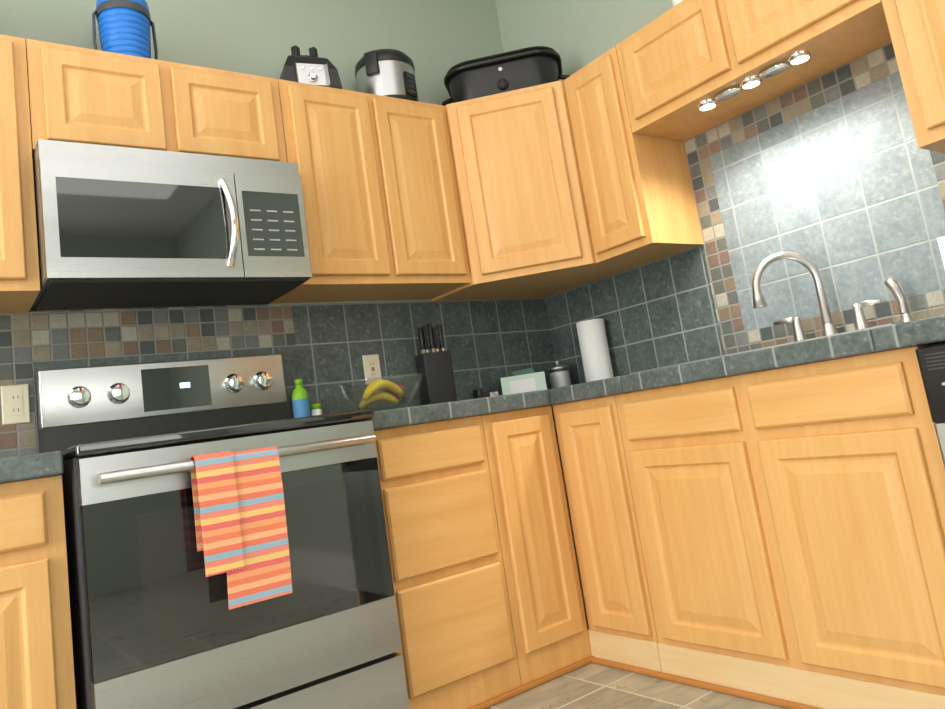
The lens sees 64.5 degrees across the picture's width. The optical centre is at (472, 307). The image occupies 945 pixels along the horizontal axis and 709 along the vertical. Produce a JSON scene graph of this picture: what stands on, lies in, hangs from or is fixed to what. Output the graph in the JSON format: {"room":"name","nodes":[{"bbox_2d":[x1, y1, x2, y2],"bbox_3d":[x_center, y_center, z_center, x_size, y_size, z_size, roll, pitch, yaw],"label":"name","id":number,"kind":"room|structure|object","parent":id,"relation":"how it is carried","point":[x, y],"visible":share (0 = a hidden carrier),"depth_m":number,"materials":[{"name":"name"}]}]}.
{"room":"kitchen","nodes":[
{"label":"kitchen","id":0,"kind":"room"},
{"bbox_2d":[0,0,583,600],"bbox_3d":[-1.957,-0.068,1.987,5.840,2.990,0.120,-2,-11,-36],"label":"wall","id":1,"kind":"structure","parent":0,"point":[434,40],"depth_m":3.09,"materials":[{"name":"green paint"}]},
{"bbox_2d":[0,34,40,312],"bbox_3d":[-1.582,-0.379,2.062,0.616,0.758,0.324,-2,-11,-36],"label":"upper cabinet","id":2,"kind":"object","parent":1,"relation":"attached to","point":[20,289],"visible":1,"depth_m":2.09,"materials":[{"name":"brown wood"}]},
{"bbox_2d":[26,39,286,161],"bbox_3d":[-1.054,-0.601,2.507,0.768,0.343,0.324,-2,-11,-36],"label":"upper cabinet","id":3,"kind":"object","parent":1,"relation":"attached to","point":[85,95],"visible":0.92,"depth_m":2.35,"materials":[{"name":"brown wood"}]},
{"bbox_2d":[92,0,157,59],"bbox_3d":[-1.159,-0.899,2.501,0.200,0.265,0.167,-2,-11,-36],"label":"water jug","id":4,"kind":"object","parent":3,"relation":"on","point":[124,26],"visible":0.69,"depth_m":2.44,"materials":[{"name":"blue plastic"}]},
{"bbox_2d":[30,139,311,309],"bbox_3d":[-0.964,-0.242,2.399,0.761,0.405,0.441,-2,-11,-36],"label":"microwave","id":5,"kind":"object","parent":3,"relation":"attached to","point":[122,227],"visible":0.94,"depth_m":2.23,"materials":[{"name":"grey metal"}]},
{"bbox_2d":[0,299,555,457],"bbox_3d":[-0.716,0.275,2.721,2.752,0.581,0.008,-2,-11,-36],"label":"backsplash","id":6,"kind":"structure","parent":1,"relation":"attached to","point":[322,349],"depth_m":2.81,"materials":[{"name":"tile"}]},
{"bbox_2d":[0,384,30,424],"bbox_3d":[-1.363,0.288,2.235,0.072,0.116,0.008,-2,-11,-36],"label":"duplex electrical outlet","id":7,"kind":"object","parent":6,"relation":"attached to","point":[15,402],"visible":1,"depth_m":2.23,"materials":[{"name":"beige plastic"}]},
{"bbox_2d":[362,354,381,384],"bbox_3d":[-0.394,0.243,2.954,0.072,0.116,0.008,-2,-11,-36],"label":"outlet","id":8,"kind":"object","parent":6,"relation":"attached to","point":[371,364],"visible":0.92,"depth_m":2.95,"materials":[{"name":"beige plastic"}]},
{"bbox_2d":[270,79,470,303],"bbox_3d":[-0.428,-0.424,2.917,0.713,0.748,0.324,-2,-11,-36],"label":"upper cabinet","id":9,"kind":"object","parent":1,"relation":"attached to","point":[383,219],"visible":0.94,"depth_m":2.78,"materials":[{"name":"brown wood"}]},
{"bbox_2d":[279,45,341,88],"bbox_3d":[-0.639,-0.888,2.872,0.216,0.205,0.235,-4,-10,-25],"label":"blender","id":10,"kind":"object","parent":9,"relation":"on","point":[312,68],"visible":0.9,"depth_m":2.79,"materials":[{"name":"black plastic"}]},
{"bbox_2d":[355,49,418,101],"bbox_3d":[-0.354,-0.929,3.094,0.250,0.268,0.254,-2,-11,-36],"label":"rice cooker","id":11,"kind":"object","parent":9,"relation":"on","point":[387,72],"visible":0.77,"depth_m":2.98,"materials":[{"name":"silver metal"}]},
{"bbox_2d":[431,80,644,301],"bbox_3d":[0.215,-0.473,3.194,0.649,0.758,0.649,-2,-11,-36],"label":"upper cabinet","id":12,"kind":"object","parent":1,"relation":"attached to","point":[525,223],"visible":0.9,"depth_m":2.96,"materials":[{"name":"brown wood"}]},
{"bbox_2d":[442,46,569,105],"bbox_3d":[0.148,-0.945,3.297,0.521,0.215,0.521,-2,-11,-36],"label":"oven","id":13,"kind":"object","parent":12,"relation":"on","point":[502,72],"visible":0.65,"depth_m":3.14,"materials":[{"name":"black plastic"}]},
{"bbox_2d":[495,0,672,80],"bbox_3d":[1.939,-0.729,1.501,0.120,2.990,5.420,-2,-11,-36],"label":"wall","id":14,"kind":"structure","parent":0,"point":[576,35],"depth_m":3.38,"materials":[{"name":"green paint"}]},
{"bbox_2d":[564,46,703,263],"bbox_3d":[0.617,-0.576,2.920,0.324,0.758,0.286,-2,-11,-36],"label":"upper cabinet","id":15,"kind":"object","parent":14,"relation":"attached to","point":[640,201],"visible":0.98,"depth_m":2.80,"materials":[{"name":"brown wood"}]},
{"bbox_2d":[544,42,944,384],"bbox_3d":[1.072,-0.229,2.588,0.008,1.000,2.482,-2,-11,-36],"label":"backsplash","id":16,"kind":"structure","parent":14,"relation":"attached to","point":[836,177],"depth_m":2.56,"materials":[{"name":"tile"}]},
{"bbox_2d":[937,236,944,268],"bbox_3d":[1.403,-0.155,2.125,0.014,0.128,0.136,-2,-11,-36],"label":"outlet","id":17,"kind":"object","parent":16,"relation":"attached to","point":[941,242],"visible":1,"depth_m":2.18,"materials":[{"name":"white plastic"}]},
{"bbox_2d":[616,0,891,140],"bbox_3d":[0.929,-0.902,2.483,0.324,0.345,0.898,-2,-11,-36],"label":"upper cabinet","id":18,"kind":"object","parent":14,"relation":"attached to","point":[679,62],"visible":0.96,"depth_m":2.44,"materials":[{"name":"brown wood"}]},
{"bbox_2d":[672,0,682,6],"bbox_3d":[0.746,-1.174,2.705,0.074,0.306,0.074,-2,-11,-36],"label":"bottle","id":19,"kind":"object","parent":18,"relation":"on","point":[675,2],"visible":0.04,"depth_m":2.68,"materials":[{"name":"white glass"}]},
{"bbox_2d":[696,49,811,110],"bbox_3d":[0.894,-0.723,2.408,0.068,0.016,0.408,-2,-11,-36],"label":"spotlights","id":20,"kind":"object","parent":18,"relation":"attached to","point":[800,56],"visible":0.94,"depth_m":2.38,"materials":[{"name":"silver metal"}]},
{"bbox_2d":[881,0,944,153],"bbox_3d":[1.407,-0.861,1.839,0.324,0.763,0.648,-2,-11,-36],"label":"upper cabinet","id":21,"kind":"object","parent":14,"relation":"attached to","point":[917,30],"visible":1,"depth_m":1.93,"materials":[{"name":"brown wood"}]},
{"bbox_2d":[486,601,787,708],"bbox_3d":[-0.170,0.854,-0.385,5.840,0.060,5.540,-2,-11,-36],"label":"floor","id":22,"kind":"structure","parent":0,"point":[593,686],"depth_m":2.21,"materials":[{"name":"tile"}]},
{"bbox_2d":[0,475,76,708],"bbox_3d":[-1.307,0.882,1.730,0.610,0.864,0.622,-2,-11,-36],"label":"base cabinet","id":23,"kind":"object","parent":22,"relation":"on","point":[36,660],"visible":1,"depth_m":1.66,"materials":[{"name":"brown wood"}]},
{"bbox_2d":[0,451,63,483],"bbox_3d":[-1.376,0.430,1.790,0.618,0.051,0.633,-2,-11,-36],"label":"countertop","id":24,"kind":"structure","parent":23,"relation":"on","point":[46,464],"depth_m":1.69,"materials":[{"name":"tile"}]},
{"bbox_2d":[36,354,408,708],"bbox_3d":[-0.713,0.687,2.108,0.768,1.186,0.747,-2,-11,-36],"label":"range","id":25,"kind":"object","parent":22,"relation":"on","point":[226,538],"visible":0.98,"depth_m":1.85,"materials":[{"name":"silver metal"}]},
{"bbox_2d":[190,446,292,609],"bbox_3d":[-0.560,0.529,1.823,0.207,0.363,0.054,-2,-11,-36],"label":"towel","id":26,"kind":"object","parent":25,"relation":"hanging from","point":[240,515],"depth_m":1.80,"materials":[{"name":"fabric"}]},
{"bbox_2d":[372,416,520,708],"bbox_3d":[-0.246,0.845,2.515,0.423,0.864,0.622,-2,-11,-36],"label":"base cabinet","id":27,"kind":"object","parent":22,"relation":"on","point":[458,651],"visible":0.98,"depth_m":2.27,"materials":[{"name":"brown wood"}]},
{"bbox_2d":[469,656,591,708],"bbox_3d":[0.100,1.192,2.295,0.698,0.018,0.016,-2,-11,-36],"label":"trim","id":28,"kind":"structure","parent":22,"relation":"on","point":[572,667],"depth_m":2.35,"materials":[{"name":"brown wood"}]},
{"bbox_2d":[481,406,591,685],"bbox_3d":[0.051,0.835,2.735,0.311,0.864,0.622,-2,-11,-36],"label":"base cabinet","id":29,"kind":"object","parent":22,"relation":"on","point":[547,612],"visible":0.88,"depth_m":2.48,"materials":[{"name":"brown wood"}]},
{"bbox_2d":[365,390,551,430],"bbox_3d":[-0.195,0.389,2.663,0.703,0.051,0.633,-2,-11,-36],"label":"countertop","id":30,"kind":"structure","parent":29,"relation":"on","point":[414,415],"depth_m":2.39,"materials":[{"name":"tile"}]},
{"bbox_2d":[292,379,310,417],"bbox_3d":[-0.614,0.339,2.677,0.059,0.169,0.059,-2,-11,-36],"label":"soap bottle","id":31,"kind":"object","parent":30,"relation":"on","point":[300,403],"visible":0.69,"depth_m":2.66,"materials":[{"name":"green"}]},
{"bbox_2d":[310,403,321,415],"bbox_3d":[-0.565,0.385,2.713,0.040,0.075,0.040,-2,-11,-36],"label":"pill bottle","id":32,"kind":"object","parent":30,"relation":"on","point":[316,409],"visible":0.58,"depth_m":2.70,"materials":[{"name":"white plastic"}]},
{"bbox_2d":[336,373,424,410],"bbox_3d":[-0.316,0.311,2.630,0.314,0.122,0.314,-2,-11,-36],"label":"fruit bowl","id":33,"kind":"object","parent":30,"relation":"on","point":[394,393],"visible":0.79,"depth_m":2.58,"materials":[{"name":"clear glass"}]},
{"bbox_2d":[415,323,456,404],"bbox_3d":[-0.155,0.236,3.039,0.124,0.347,0.090,-4,-10,-29],"label":"knife block","id":34,"kind":"object","parent":30,"relation":"on","point":[435,367],"visible":0.96,"depth_m":3.00,"materials":[{"name":"black wood"}]},
{"bbox_2d":[473,388,499,398],"bbox_3d":[0.061,0.373,3.193,0.108,0.062,0.052,-4,-10,-27],"label":"can opener","id":35,"kind":"object","parent":30,"relation":"on","point":[478,393],"visible":0.44,"depth_m":3.17,"materials":[{"name":"black plastic"}]},
{"bbox_2d":[552,395,661,671],"bbox_3d":[0.668,0.729,2.650,0.622,0.864,0.303,-2,-11,-36],"label":"base cabinet","id":36,"kind":"object","parent":22,"relation":"on","point":[618,604],"visible":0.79,"depth_m":2.45,"materials":[{"name":"brown wood"}]},
{"bbox_2d":[591,656,822,708],"bbox_3d":[0.756,1.053,2.035,0.022,0.018,1.242,-2,-11,-36],"label":"trim","id":37,"kind":"structure","parent":22,"relation":"on","point":[647,672],"depth_m":2.14,"materials":[{"name":"brown wood"}]},
{"bbox_2d":[615,343,944,708],"bbox_3d":[1.026,0.599,2.160,0.622,0.864,0.936,-2,-11,-36],"label":"base cabinet","id":38,"kind":"object","parent":22,"relation":"on","point":[791,523],"visible":0.98,"depth_m":1.91,"materials":[{"name":"brown wood"}]},
{"bbox_2d":[548,252,944,406],"bbox_3d":[0.870,0.074,2.332,0.633,0.487,2.516,-2,-11,-36],"label":"countertop","id":39,"kind":"structure","parent":38,"relation":"on","point":[864,338],"depth_m":2.10,"materials":[{"name":"tile"}]},
{"bbox_2d":[500,368,546,394],"bbox_3d":[0.221,0.326,3.230,0.190,0.118,0.100,-9,-9,5],"label":"box","id":40,"kind":"object","parent":39,"relation":"on","point":[526,380],"visible":0.67,"depth_m":3.20,"materials":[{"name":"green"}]},
{"bbox_2d":[548,360,570,388],"bbox_3d":[0.390,0.306,3.349,0.094,0.144,0.094,-2,-11,-36],"label":"tin canister","id":41,"kind":"object","parent":39,"relation":"on","point":[559,375],"visible":0.73,"depth_m":3.31,"materials":[{"name":"grey metal"}]},
{"bbox_2d":[576,319,613,381],"bbox_3d":[0.528,0.195,3.220,0.120,0.280,0.120,-2,-11,-36],"label":"paper towel roll","id":42,"kind":"object","parent":39,"relation":"on","point":[595,353],"visible":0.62,"depth_m":3.17,"materials":[{"name":"white paper"}]},
{"bbox_2d":[751,252,918,349],"bbox_3d":[1.077,-0.049,2.317,0.209,0.311,0.436,-2,-11,-36],"label":"faucet","id":43,"kind":"object","parent":39,"relation":"on","point":[860,322],"depth_m":2.38,"materials":[{"name":"silver metal"}]},
{"bbox_2d":[915,343,944,467],"bbox_3d":[1.448,0.438,1.528,0.642,0.862,0.604,-2,-11,-36],"label":"dishwasher","id":44,"kind":"object","parent":22,"relation":"on","point":[931,360],"visible":1,"depth_m":1.63,"materials":[{"name":"black"}]}
]}

